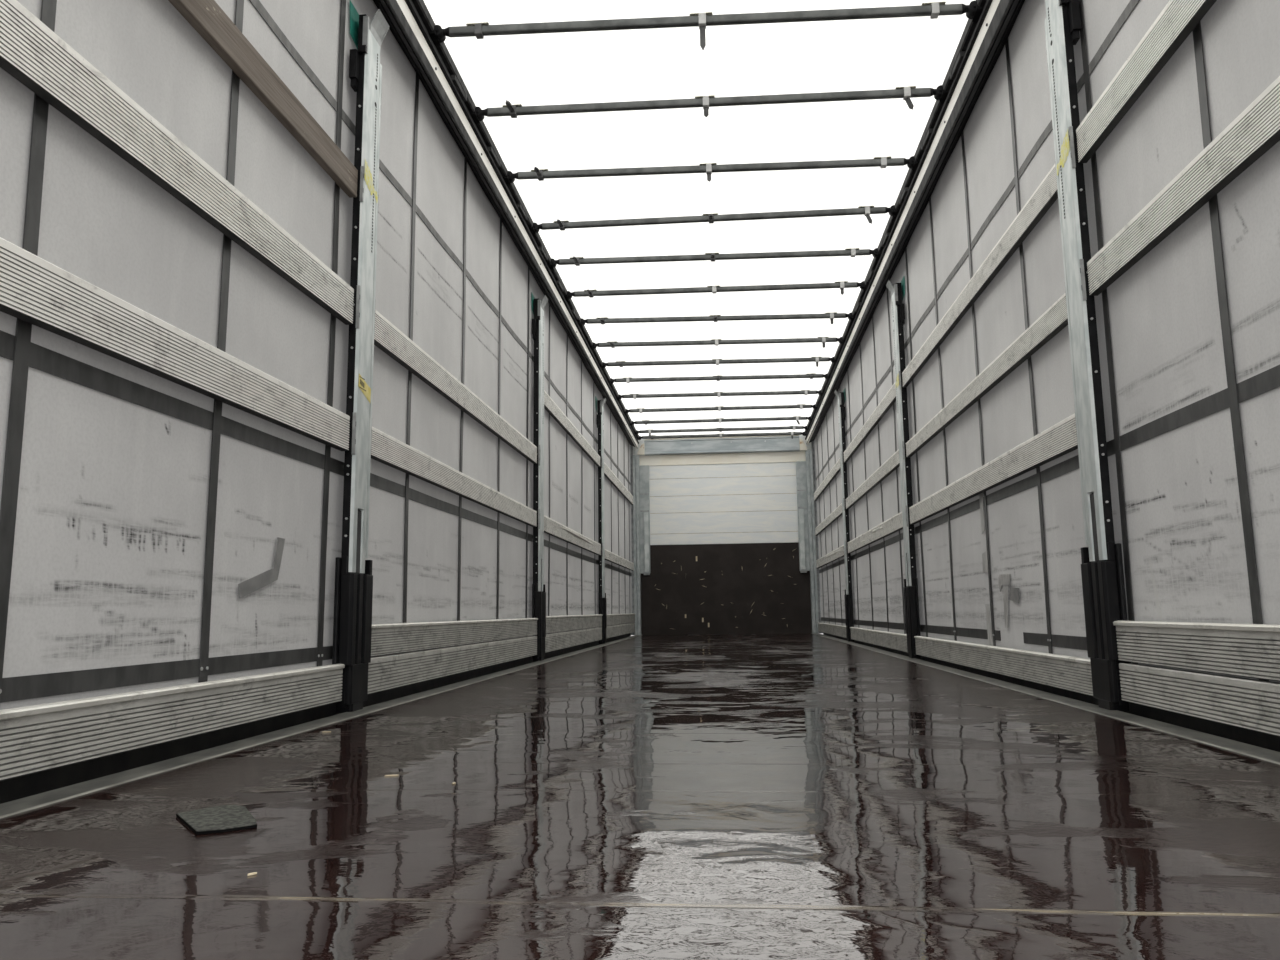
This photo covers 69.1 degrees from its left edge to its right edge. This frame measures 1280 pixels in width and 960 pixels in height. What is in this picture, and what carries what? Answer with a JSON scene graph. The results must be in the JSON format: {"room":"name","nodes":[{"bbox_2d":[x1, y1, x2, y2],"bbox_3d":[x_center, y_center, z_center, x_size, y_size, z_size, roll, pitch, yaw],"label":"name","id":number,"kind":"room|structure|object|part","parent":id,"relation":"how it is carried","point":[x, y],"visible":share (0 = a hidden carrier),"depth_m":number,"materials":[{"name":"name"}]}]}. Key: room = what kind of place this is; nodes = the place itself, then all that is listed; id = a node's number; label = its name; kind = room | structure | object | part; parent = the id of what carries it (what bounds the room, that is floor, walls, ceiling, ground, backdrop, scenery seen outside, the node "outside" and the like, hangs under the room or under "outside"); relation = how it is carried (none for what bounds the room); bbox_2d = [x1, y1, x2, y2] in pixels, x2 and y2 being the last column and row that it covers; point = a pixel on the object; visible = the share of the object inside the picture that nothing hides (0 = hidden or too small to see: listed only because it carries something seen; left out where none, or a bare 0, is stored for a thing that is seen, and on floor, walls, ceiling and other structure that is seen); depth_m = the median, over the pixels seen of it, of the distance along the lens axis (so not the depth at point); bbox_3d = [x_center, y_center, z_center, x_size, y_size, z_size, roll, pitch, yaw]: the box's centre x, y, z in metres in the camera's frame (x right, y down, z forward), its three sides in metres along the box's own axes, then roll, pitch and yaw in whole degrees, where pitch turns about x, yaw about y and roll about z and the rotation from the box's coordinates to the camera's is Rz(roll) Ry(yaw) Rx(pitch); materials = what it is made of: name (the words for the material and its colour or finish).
{"room":"truck trailer interior","nodes":[
{"label":"truck trailer interior","id":0,"kind":"room"},
{"bbox_2d":[0,633,1279,959],"bbox_3d":[0.572,1.242,6.379,2.330,0.030,13.330,-1,-8,5],"label":"floor","id":1,"kind":"structure","parent":0,"point":[801,796],"depth_m":1.40,"materials":[{"name":"brown wood"}]},
{"bbox_2d":[176,805,256,834],"bbox_3d":[-0.685,0.552,1.519,0.105,0.005,0.198,5,-10,-36],"label":"rubber mat","id":2,"kind":"object","parent":1,"relation":"on","point":[223,818],"visible":1,"depth_m":1.50,"materials":[{"name":"grey rubber"}]},
{"bbox_2d":[423,0,973,435],"bbox_3d":[0.547,-1.622,6.894,2.400,0.158,13.550,-1,-8,5],"label":"ceiling","id":3,"kind":"structure","parent":0,"point":[879,53],"depth_m":5.28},
{"bbox_2d":[373,0,638,448],"bbox_3d":[-0.709,-1.495,6.880,0.174,0.267,13.260,-1,-8,5],"label":"roof rail","id":4,"kind":"object","parent":3,"relation":"attached to","point":[410,22],"visible":0.96,"depth_m":5.04,"materials":[{"name":"grey metal"}]},
{"bbox_2d":[0,0,631,709],"bbox_3d":[-0.747,-0.147,6.695,0.020,2.740,13.260,-1,-8,5],"label":"curtain","id":5,"kind":"object","parent":4,"relation":"hanging from","point":[156,531],"visible":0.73,"depth_m":2.66,"materials":[{"name":"plastic"}]},
{"bbox_2d":[429,0,982,49],"bbox_3d":[0.278,-1.963,4.061,2.399,0.171,0.091,-1,-8,2],"label":"bow","id":6,"kind":"object","parent":3,"relation":"attached to","point":[973,12],"visible":1,"depth_m":4.05,"materials":[{"name":"metal"}]},
{"bbox_2d":[470,85,948,123],"bbox_3d":[0.338,-1.898,4.673,2.397,0.115,0.161,-1,-8,2],"label":"bow","id":7,"kind":"object","parent":3,"relation":"attached to","point":[906,92],"visible":1,"depth_m":4.70,"materials":[{"name":"metal"}]},
{"bbox_2d":[503,156,918,184],"bbox_3d":[0.405,-1.793,5.367,2.400,0.114,0.161,-1,-8,2],"label":"bow","id":8,"kind":"object","parent":3,"relation":"attached to","point":[882,162],"visible":1,"depth_m":5.39,"materials":[{"name":"metal"}]},
{"bbox_2d":[529,205,898,233],"bbox_3d":[0.468,-1.693,6.035,2.393,0.113,0.161,-1,-8,4],"label":"bow","id":9,"kind":"object","parent":3,"relation":"attached to","point":[866,211],"visible":0.99,"depth_m":6.06,"materials":[{"name":"metal"}]},
{"bbox_2d":[547,248,881,268],"bbox_3d":[0.531,-1.612,6.687,2.400,0.076,0.161,-1,-8,2],"label":"bow","id":10,"kind":"object","parent":3,"relation":"attached to","point":[852,252],"visible":1,"depth_m":6.71,"materials":[{"name":"metal"}]},
{"bbox_2d":[564,281,867,299],"bbox_3d":[0.594,-1.499,7.345,2.397,0.104,0.161,-1,-8,2],"label":"bow","id":11,"kind":"object","parent":3,"relation":"attached to","point":[838,284],"visible":1,"depth_m":7.37,"materials":[{"name":"metal"}]},
{"bbox_2d":[578,312,854,326],"bbox_3d":[0.663,-1.388,8.075,2.404,0.104,0.123,-1,-8,1],"label":"bow","id":12,"kind":"object","parent":3,"relation":"attached to","point":[601,320],"visible":0.99,"depth_m":8.08,"materials":[{"name":"metal"}]},
{"bbox_2d":[590,337,844,349],"bbox_3d":[0.729,-1.285,8.754,2.402,0.104,0.161,-1,-8,1],"label":"bow","id":13,"kind":"object","parent":3,"relation":"attached to","point":[716,342],"visible":1,"depth_m":8.78,"materials":[{"name":"metal"}]},
{"bbox_2d":[600,356,836,368],"bbox_3d":[0.794,-1.181,9.440,2.400,0.104,0.122,-1,-8,2],"label":"bow","id":14,"kind":"object","parent":3,"relation":"attached to","point":[818,359],"visible":1,"depth_m":9.45,"materials":[{"name":"metal"}]},
{"bbox_2d":[608,373,829,383],"bbox_3d":[0.855,-1.105,10.083,2.399,0.062,0.122,-1,-8,2],"label":"bow","id":15,"kind":"object","parent":3,"relation":"attached to","point":[807,375],"visible":0.99,"depth_m":10.08,"materials":[{"name":"metal"}]},
{"bbox_2d":[616,390,822,399],"bbox_3d":[0.925,-0.994,10.826,2.398,0.060,0.091,-1,-8,2],"label":"bow","id":16,"kind":"object","parent":3,"relation":"attached to","point":[805,392],"visible":0.99,"depth_m":10.81,"materials":[{"name":"metal"}]},
{"bbox_2d":[624,404,817,413],"bbox_3d":[0.995,-0.885,11.558,2.394,0.060,0.091,-1,-8,4],"label":"bow","id":17,"kind":"object","parent":3,"relation":"attached to","point":[801,406],"visible":0.99,"depth_m":11.54,"materials":[{"name":"metal"}]},
{"bbox_2d":[630,416,812,425],"bbox_3d":[1.060,-0.757,12.226,2.391,0.116,0.121,-1,-8,5],"label":"bow","id":18,"kind":"object","parent":3,"relation":"attached to","point":[796,418],"visible":1,"depth_m":12.23,"materials":[{"name":"metal"}]},
{"bbox_2d":[635,426,808,436],"bbox_3d":[1.117,-0.674,12.830,2.390,0.104,0.126,-1,-8,5],"label":"bow","id":19,"kind":"object","parent":3,"relation":"attached to","point":[649,431],"visible":0.99,"depth_m":12.83,"materials":[{"name":"metal"}]},
{"bbox_2d":[638,431,805,439],"bbox_3d":[1.155,-0.612,13.226,2.390,0.110,0.121,-1,-8,5],"label":"bow","id":20,"kind":"object","parent":3,"relation":"attached to","point":[792,433],"visible":1,"depth_m":13.23,"materials":[{"name":"metal"}]},
{"bbox_2d":[804,0,1024,443],"bbox_3d":[1.785,-1.580,6.654,0.174,0.318,13.260,-1,-8,5],"label":"roof rail","id":21,"kind":"object","parent":3,"relation":"attached to","point":[981,44],"visible":0.98,"depth_m":5.07,"materials":[{"name":"grey metal"}]},
{"bbox_2d":[890,0,1054,366],"bbox_3d":[1.708,-1.340,5.164,0.017,0.787,3.387,-1,-8,5],"label":"curtain","id":22,"kind":"object","parent":21,"relation":"hanging from","point":[1004,151],"depth_m":4.42,"materials":[{"name":"fabric"}]},
{"bbox_2d":[907,199,1064,438],"bbox_3d":[1.700,-0.660,4.884,0.017,0.364,2.972,-1,-8,5],"label":"curtain","id":23,"kind":"object","parent":21,"relation":"hanging from","point":[1032,280],"depth_m":4.29,"materials":[{"name":"fabric"}]},
{"bbox_2d":[911,325,1074,504],"bbox_3d":[1.705,-0.197,4.818,0.017,0.327,2.971,-1,-8,5],"label":"curtain","id":24,"kind":"object","parent":21,"relation":"hanging from","point":[1038,394],"depth_m":4.22,"materials":[{"name":"fabric"}]},
{"bbox_2d":[914,449,1089,658],"bbox_3d":[1.712,0.458,4.717,0.017,0.738,2.988,-1,-8,5],"label":"curtain","id":25,"kind":"object","parent":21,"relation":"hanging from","point":[1000,566],"depth_m":4.14,"materials":[{"name":"plastic"}]},
{"bbox_2d":[1073,0,1168,123],"bbox_3d":[1.499,-1.480,2.924,0.017,0.410,0.658,-1,-8,5],"label":"curtain","id":26,"kind":"object","parent":21,"relation":"hanging from","point":[1110,31],"depth_m":3.03,"materials":[{"name":"fabric"}]},
{"bbox_2d":[1083,0,1279,257],"bbox_3d":[1.483,-0.997,2.622,0.017,0.341,1.123,-1,-8,5],"label":"curtain","id":27,"kind":"object","parent":21,"relation":"hanging from","point":[1232,55],"depth_m":2.53,"materials":[{"name":"plastic"}]},
{"bbox_2d":[1094,141,1279,624],"bbox_3d":[1.496,-0.157,2.531,0.017,1.079,1.067,-1,-8,5],"label":"curtain","id":28,"kind":"object","parent":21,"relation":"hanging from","point":[1188,324],"depth_m":2.47,"materials":[{"name":"fabric"}]},
{"bbox_2d":[633,435,811,544],"bbox_3d":[1.184,0.734,13.171,2.840,2.860,0.062,-1,-8,5],"label":"wall","id":29,"kind":"structure","parent":0,"point":[718,498],"depth_m":13.22,"materials":[{"name":"white metal"}]},
{"bbox_2d":[0,633,630,803],"bbox_3d":[-0.751,1.310,6.496,0.142,0.300,13.330,-1,-8,5],"label":"trim","id":30,"kind":"structure","parent":29,"relation":"attached to","point":[36,783],"depth_m":2.42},
{"bbox_2d":[0,635,640,819],"bbox_3d":[-0.634,1.270,6.491,0.093,0.034,13.330,-1,-8,5],"label":"trim","id":31,"kind":"structure","parent":29,"relation":"attached to","point":[30,803],"depth_m":2.24,"materials":[{"name":"metal"}]},
{"bbox_2d":[332,9,389,712],"bbox_3d":[-1.006,-0.490,3.384,0.090,2.600,0.208,-1,-8,5],"label":"post","id":32,"kind":"object","parent":31,"relation":"on","point":[353,592],"visible":0.96,"depth_m":3.33,"materials":[{"name":"silver metal"}]},
{"bbox_2d":[0,664,344,780],"bbox_3d":[-1.155,0.475,1.659,0.040,0.125,2.986,-1,-8,5],"label":"board","id":33,"kind":"object","parent":32,"relation":"attached to","point":[38,738],"visible":1,"depth_m":2.07,"materials":[{"name":"metal"}]},
{"bbox_2d":[0,237,349,450],"bbox_3d":[-1.172,-0.370,1.784,0.026,0.126,2.994,-1,-8,5],"label":"aluminium slat","id":34,"kind":"object","parent":32,"relation":"attached to","point":[34,290],"visible":1,"depth_m":2.13,"materials":[{"name":"silver metal"}]},
{"bbox_2d":[0,0,353,324],"bbox_3d":[-1.178,-0.826,1.848,0.026,0.134,2.994,-1,-8,5],"label":"aluminium slat","id":35,"kind":"object","parent":32,"relation":"attached to","point":[31,52],"visible":1,"depth_m":2.16,"materials":[{"name":"silver metal"}]},
{"bbox_2d":[168,0,357,197],"bbox_3d":[-1.184,-1.287,1.913,0.028,0.106,2.994,-1,-8,5],"label":"wooden slat","id":36,"kind":"object","parent":32,"relation":"attached to","point":[206,17],"visible":1,"depth_m":2.73,"materials":[{"name":"brown wood"}]},
{"bbox_3d":[-1.027,0.485,3.190,0.015,0.435,0.090,-1,-8,5],"label":"plate","id":37,"kind":"part","parent":32,"relation":"part of","materials":[{"name":"black paint"}]},
{"bbox_3d":[-1.057,-1.519,3.458,0.026,0.140,0.060,-1,-8,5],"label":"guard plate","id":38,"kind":"part","parent":32,"relation":"part of","materials":[{"name":"black paint"}]},
{"bbox_3d":[-0.995,0.216,3.272,0.007,0.220,0.044,-1,-8,5],"label":"slot rail","id":39,"kind":"part","parent":32,"relation":"part of","materials":[{"name":"silver metal"}]},
{"bbox_2d":[371,427,536,526],"bbox_3d":[-0.872,0.060,4.934,0.026,0.111,3.057,-1,-8,5],"label":"aluminium slat","id":40,"kind":"object","parent":32,"relation":"attached to","point":[385,449],"visible":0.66,"depth_m":4.31,"materials":[{"name":"silver metal"}]},
{"bbox_2d":[374,309,536,463],"bbox_3d":[-0.877,-0.384,4.996,0.026,0.122,3.057,-1,-8,5],"label":"aluminium slat","id":41,"kind":"object","parent":32,"relation":"attached to","point":[388,338],"visible":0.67,"depth_m":4.39,"materials":[{"name":"silver metal"}]},
{"bbox_2d":[532,295,547,660],"bbox_3d":[-0.702,-0.045,6.564,0.090,2.600,0.208,-1,-8,5],"label":"post","id":42,"kind":"object","parent":31,"relation":"on","point":[538,586],"visible":0.98,"depth_m":6.51,"materials":[{"name":"silver metal"}]},
{"bbox_2d":[368,636,536,693],"bbox_3d":[-0.857,0.914,4.818,0.033,0.128,3.030,-1,-8,5],"label":"board","id":43,"kind":"object","parent":42,"relation":"attached to","point":[386,672],"visible":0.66,"depth_m":4.20,"materials":[{"name":"metal"}]},
{"bbox_2d":[371,618,537,656],"bbox_3d":[-0.855,0.789,4.836,0.040,0.118,3.030,-1,-8,5],"label":"board","id":44,"kind":"object","parent":43,"relation":"on","point":[394,638],"visible":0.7,"depth_m":4.22,"materials":[{"name":"metal"}]},
{"bbox_3d":[-0.723,0.930,6.369,0.015,0.435,0.090,-1,-8,5],"label":"plate","id":45,"kind":"part","parent":42,"relation":"part of","materials":[{"name":"black paint"}]},
{"bbox_3d":[-0.753,-1.074,6.638,0.026,0.140,0.060,-1,-8,5],"label":"guard plate","id":46,"kind":"part","parent":42,"relation":"part of","materials":[{"name":"black paint"}]},
{"bbox_3d":[-0.691,0.661,6.452,0.007,0.220,0.044,-1,-8,5],"label":"slot rail","id":47,"kind":"part","parent":42,"relation":"part of","materials":[{"name":"silver metal"}]},
{"bbox_2d":[544,390,599,466],"bbox_3d":[-0.577,-0.406,8.267,0.026,0.112,3.107,-1,-8,5],"label":"aluminium slat","id":48,"kind":"object","parent":42,"relation":"attached to","point":[550,406],"visible":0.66,"depth_m":7.91,"materials":[{"name":"silver metal"}]},
{"bbox_2d":[544,515,600,554],"bbox_3d":[-0.558,0.510,8.137,0.041,0.118,3.107,-1,-8,5],"label":"aluminium slat","id":49,"kind":"object","parent":42,"relation":"attached to","point":[552,527],"visible":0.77,"depth_m":7.77,"materials":[{"name":"silver metal"}]},
{"bbox_2d":[596,398,606,643],"bbox_3d":[-0.394,0.407,9.793,0.090,2.600,0.208,-1,-8,5],"label":"post","id":50,"kind":"object","parent":31,"relation":"on","point":[602,604],"visible":0.96,"depth_m":9.74,"materials":[{"name":"grey metal"}]},
{"bbox_2d":[545,627,601,652],"bbox_3d":[-0.551,1.362,8.023,0.033,0.126,3.080,-1,-8,5],"label":"board","id":51,"kind":"object","parent":50,"relation":"attached to","point":[561,640],"visible":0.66,"depth_m":7.68,"materials":[{"name":"metal"}]},
{"bbox_2d":[546,614,601,633],"bbox_3d":[-0.549,1.232,8.041,0.040,0.127,3.080,-1,-8,5],"label":"board","id":52,"kind":"object","parent":51,"relation":"on","point":[554,624],"visible":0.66,"depth_m":7.71,"materials":[{"name":"metal"}]},
{"bbox_3d":[-0.445,-0.622,9.867,0.026,0.140,0.060,-1,-8,5],"label":"guard plate","id":53,"kind":"part","parent":50,"relation":"part of","materials":[{"name":"black paint"}]},
{"bbox_3d":[-0.415,1.383,9.598,0.015,0.435,0.090,-1,-8,5],"label":"plate","id":54,"kind":"part","parent":50,"relation":"part of","materials":[{"name":"black paint"}]},
{"bbox_2d":[604,462,632,504],"bbox_3d":[-0.261,0.067,11.567,0.026,0.123,3.253,-1,-8,5],"label":"aluminium slat","id":55,"kind":"object","parent":50,"relation":"attached to","point":[608,473],"visible":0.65,"depth_m":11.31,"materials":[{"name":"silver metal"}]},
{"bbox_2d":[605,549,633,570],"bbox_3d":[-0.250,0.995,11.435,0.026,0.107,3.253,-1,-8,5],"label":"aluminium slat","id":56,"kind":"object","parent":50,"relation":"attached to","point":[609,556],"visible":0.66,"depth_m":11.21,"materials":[{"name":"silver metal"}]},
{"bbox_2d":[606,623,634,638],"bbox_3d":[-0.236,1.825,11.328,0.033,0.126,3.234,-1,-8,5],"label":"board","id":57,"kind":"object","parent":50,"relation":"attached to","point":[615,630],"visible":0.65,"depth_m":11.07,"materials":[{"name":"metal"}]},
{"bbox_2d":[607,613,634,625],"bbox_3d":[-0.234,1.696,11.345,0.040,0.125,3.234,-1,-8,5],"label":"board","id":58,"kind":"object","parent":57,"relation":"on","point":[612,619],"visible":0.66,"depth_m":11.12,"materials":[{"name":"metal"}]},
{"bbox_2d":[630,445,650,634],"bbox_3d":[-0.019,0.832,13.189,0.317,2.700,0.134,-1,-8,5],"label":"post","id":59,"kind":"object","parent":31,"relation":"on","point":[639,475],"visible":0.8,"depth_m":13.19,"materials":[{"name":"metal"}]},
{"bbox_3d":[-0.129,0.842,13.247,0.087,2.700,0.039,-1,-8,5],"label":"frame","id":60,"kind":"part","parent":59,"relation":"part of","materials":[{"name":"metal"}]},
{"bbox_2d":[638,435,806,454],"bbox_3d":[1.162,-0.500,13.270,2.400,0.228,0.087,-1,-8,5],"label":"header beam","id":61,"kind":"structure","parent":29,"relation":"attached to","point":[777,443],"depth_m":13.25,"materials":[{"name":"grey metal"}]},
{"bbox_2d":[641,542,811,634],"bbox_3d":[1.191,1.524,13.033,2.380,1.258,0.014,-1,-8,5],"label":"panel","id":62,"kind":"object","parent":29,"relation":"attached to","point":[743,588],"visible":1,"depth_m":13.03,"materials":[{"name":"brown wood"}]},
{"bbox_2d":[811,633,1279,764],"bbox_3d":[1.778,1.210,6.269,0.093,0.034,13.330,-1,-8,5],"label":"trim","id":63,"kind":"structure","parent":29,"relation":"attached to","point":[1252,751],"depth_m":2.75,"materials":[{"name":"metal"}]},
{"bbox_2d":[796,441,822,632],"bbox_3d":[2.373,0.772,12.969,0.317,2.700,0.134,-1,-8,5],"label":"post","id":64,"kind":"object","parent":63,"relation":"on","point":[805,470],"visible":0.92,"depth_m":12.97,"materials":[{"name":"metal"}]},
{"bbox_3d":[2.492,0.776,13.006,0.087,2.700,0.039,-1,-8,5],"label":"frame","id":65,"kind":"part","parent":64,"relation":"part of","materials":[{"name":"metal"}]},
{"bbox_2d":[834,390,853,641],"bbox_3d":[2.101,0.345,9.563,0.090,2.600,0.208,-1,-8,5],"label":"post","id":66,"kind":"object","parent":63,"relation":"on","point":[849,618],"visible":0.98,"depth_m":9.50,"materials":[{"name":"grey metal"}]},
{"bbox_2d":[814,458,840,500],"bbox_3d":[2.277,0.017,11.331,0.026,0.110,3.253,-1,-8,5],"label":"aluminium slat","id":67,"kind":"object","parent":66,"relation":"attached to","point":[835,470],"visible":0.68,"depth_m":11.13,"materials":[{"name":"silver metal"}]},
{"bbox_2d":[815,503,841,535],"bbox_3d":[2.283,0.494,11.264,0.026,0.105,3.253,-1,-8,5],"label":"aluminium slat","id":68,"kind":"object","parent":66,"relation":"attached to","point":[837,512],"visible":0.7,"depth_m":11.05,"materials":[{"name":"silver metal"}]},
{"bbox_2d":[816,545,843,567],"bbox_3d":[2.286,0.936,11.201,0.031,0.113,3.253,-1,-8,5],"label":"aluminium slat","id":69,"kind":"object","parent":66,"relation":"attached to","point":[838,553],"visible":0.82,"depth_m":10.98,"materials":[{"name":"silver metal"}]},
{"bbox_2d":[818,623,846,637],"bbox_3d":[2.293,1.782,11.092,0.040,0.122,3.234,-1,-8,5],"label":"board","id":70,"kind":"object","parent":66,"relation":"attached to","point":[838,630],"visible":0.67,"depth_m":10.89,"materials":[{"name":"metal"}]},
{"bbox_3d":[2.113,-0.686,9.631,0.026,0.140,0.060,-1,-8,5],"label":"guard plate","id":71,"kind":"part","parent":66,"relation":"part of","materials":[{"name":"black paint"}]},
{"bbox_3d":[2.135,1.319,9.364,0.015,0.435,0.090,-1,-8,5],"label":"plate","id":72,"kind":"part","parent":66,"relation":"part of","materials":[{"name":"black paint"}]},
{"bbox_2d":[850,627,907,652],"bbox_3d":[1.977,1.319,7.787,0.040,0.122,3.080,-1,-8,5],"label":"board","id":73,"kind":"object","parent":66,"relation":"attached to","point":[897,641],"visible":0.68,"depth_m":7.43,"materials":[{"name":"metal"}]},
{"bbox_2d":[886,280,920,658],"bbox_3d":[1.792,-0.107,6.334,0.090,2.600,0.208,-1,-8,5],"label":"post","id":74,"kind":"object","parent":63,"relation":"on","point":[911,599],"visible":0.98,"depth_m":6.28,"materials":[{"name":"silver metal"}]},
{"bbox_2d":[844,383,895,462],"bbox_3d":[1.962,-0.446,8.030,0.026,0.110,3.107,-1,-8,5],"label":"aluminium slat","id":75,"kind":"object","parent":74,"relation":"attached to","point":[889,399],"visible":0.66,"depth_m":7.68,"materials":[{"name":"silver metal"}]},
{"bbox_2d":[846,449,899,508],"bbox_3d":[1.968,0.032,7.963,0.026,0.105,3.107,-1,-8,5],"label":"aluminium slat","id":76,"kind":"object","parent":74,"relation":"attached to","point":[890,465],"visible":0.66,"depth_m":7.62,"materials":[{"name":"silver metal"}]},
{"bbox_2d":[847,512,902,552],"bbox_3d":[1.970,0.474,7.901,0.032,0.113,3.107,-1,-8,5],"label":"aluminium slat","id":77,"kind":"object","parent":74,"relation":"attached to","point":[894,524],"visible":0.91,"depth_m":7.56,"materials":[{"name":"silver metal"}]},
{"bbox_3d":[1.805,-1.138,6.402,0.026,0.140,0.060,-1,-8,5],"label":"guard plate","id":78,"kind":"part","parent":74,"relation":"part of","materials":[{"name":"black paint"}]},
{"bbox_3d":[1.826,0.867,6.135,0.015,0.435,0.090,-1,-8,5],"label":"plate","id":79,"kind":"part","parent":74,"relation":"part of","materials":[{"name":"black paint"}]},
{"bbox_2d":[914,636,1092,695],"bbox_3d":[1.671,0.870,4.583,0.040,0.122,3.030,-1,-8,5],"label":"board","id":80,"kind":"object","parent":74,"relation":"attached to","point":[1070,673],"visible":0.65,"depth_m":3.93,"materials":[{"name":"metal"}]},
{"bbox_2d":[1044,0,1130,710],"bbox_3d":[1.489,-0.553,3.155,0.090,2.600,0.208,-1,-8,5],"label":"post","id":81,"kind":"object","parent":63,"relation":"on","point":[1102,572],"visible":0.96,"depth_m":3.10,"materials":[{"name":"grey metal"}]},
{"bbox_2d":[902,164,1057,387],"bbox_3d":[1.656,-0.892,4.826,0.026,0.105,3.057,-1,-8,5],"label":"aluminium slat","id":82,"kind":"object","parent":81,"relation":"attached to","point":[1045,195],"visible":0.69,"depth_m":4.20,"materials":[{"name":"silver metal"}]},
{"bbox_2d":[906,293,1067,456],"bbox_3d":[1.662,-0.412,4.758,0.026,0.100,3.057,-1,-8,5],"label":"aluminium slat","id":83,"kind":"object","parent":81,"relation":"attached to","point":[1054,319],"visible":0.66,"depth_m":4.12,"materials":[{"name":"silver metal"}]},
{"bbox_2d":[909,413,1077,524],"bbox_3d":[1.667,0.028,4.696,0.026,0.116,3.057,-1,-8,5],"label":"aluminium slat","id":84,"kind":"object","parent":81,"relation":"attached to","point":[1060,439],"visible":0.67,"depth_m":4.05,"materials":[{"name":"silver metal"}]},
{"bbox_3d":[1.501,-1.583,3.223,0.026,0.140,0.060,-1,-8,5],"label":"guard plate","id":85,"kind":"part","parent":81,"relation":"part of","materials":[{"name":"black paint"}]},
{"bbox_3d":[1.492,0.154,3.043,0.007,0.220,0.044,-1,-8,5],"label":"slot rail","id":86,"kind":"part","parent":81,"relation":"part of","materials":[{"name":"silver metal"}]},
{"bbox_3d":[1.522,0.421,2.955,0.015,0.435,0.090,-1,-8,5],"label":"plate","id":87,"kind":"part","parent":81,"relation":"part of","materials":[{"name":"black paint"}]},
{"bbox_2d":[1076,0,1216,162],"bbox_3d":[1.355,-1.339,1.678,0.026,0.124,2.994,-1,-8,5],"label":"aluminium slat","id":88,"kind":"object","parent":81,"relation":"attached to","point":[1178,19],"visible":1,"depth_m":2.68,"materials":[{"name":"silver metal"}]},
{"bbox_2d":[1087,76,1279,295],"bbox_3d":[1.361,-0.875,1.612,0.026,0.118,2.994,-1,-8,5],"label":"aluminium slat","id":89,"kind":"object","parent":81,"relation":"attached to","point":[1256,130],"visible":1,"depth_m":2.39,"materials":[{"name":"silver metal"}]},
{"bbox_2d":[1119,663,1279,736],"bbox_3d":[1.373,0.423,1.425,0.033,0.116,2.986,-1,-8,5],"label":"board","id":90,"kind":"object","parent":81,"relation":"attached to","point":[1245,703],"visible":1,"depth_m":2.37,"materials":[{"name":"metal"}]},
{"bbox_2d":[1113,620,1279,681],"bbox_3d":[1.368,0.297,1.443,0.040,0.125,2.986,-1,-8,5],"label":"board","id":91,"kind":"object","parent":90,"relation":"on","point":[1241,650],"visible":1,"depth_m":2.37,"materials":[{"name":"metal"}]},
{"bbox_2d":[823,633,1279,751],"bbox_3d":[1.895,1.243,6.253,0.142,0.300,13.330,-1,-8,5],"label":"trim","id":92,"kind":"structure","parent":29,"relation":"attached to","point":[1263,740],"depth_m":2.81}
]}

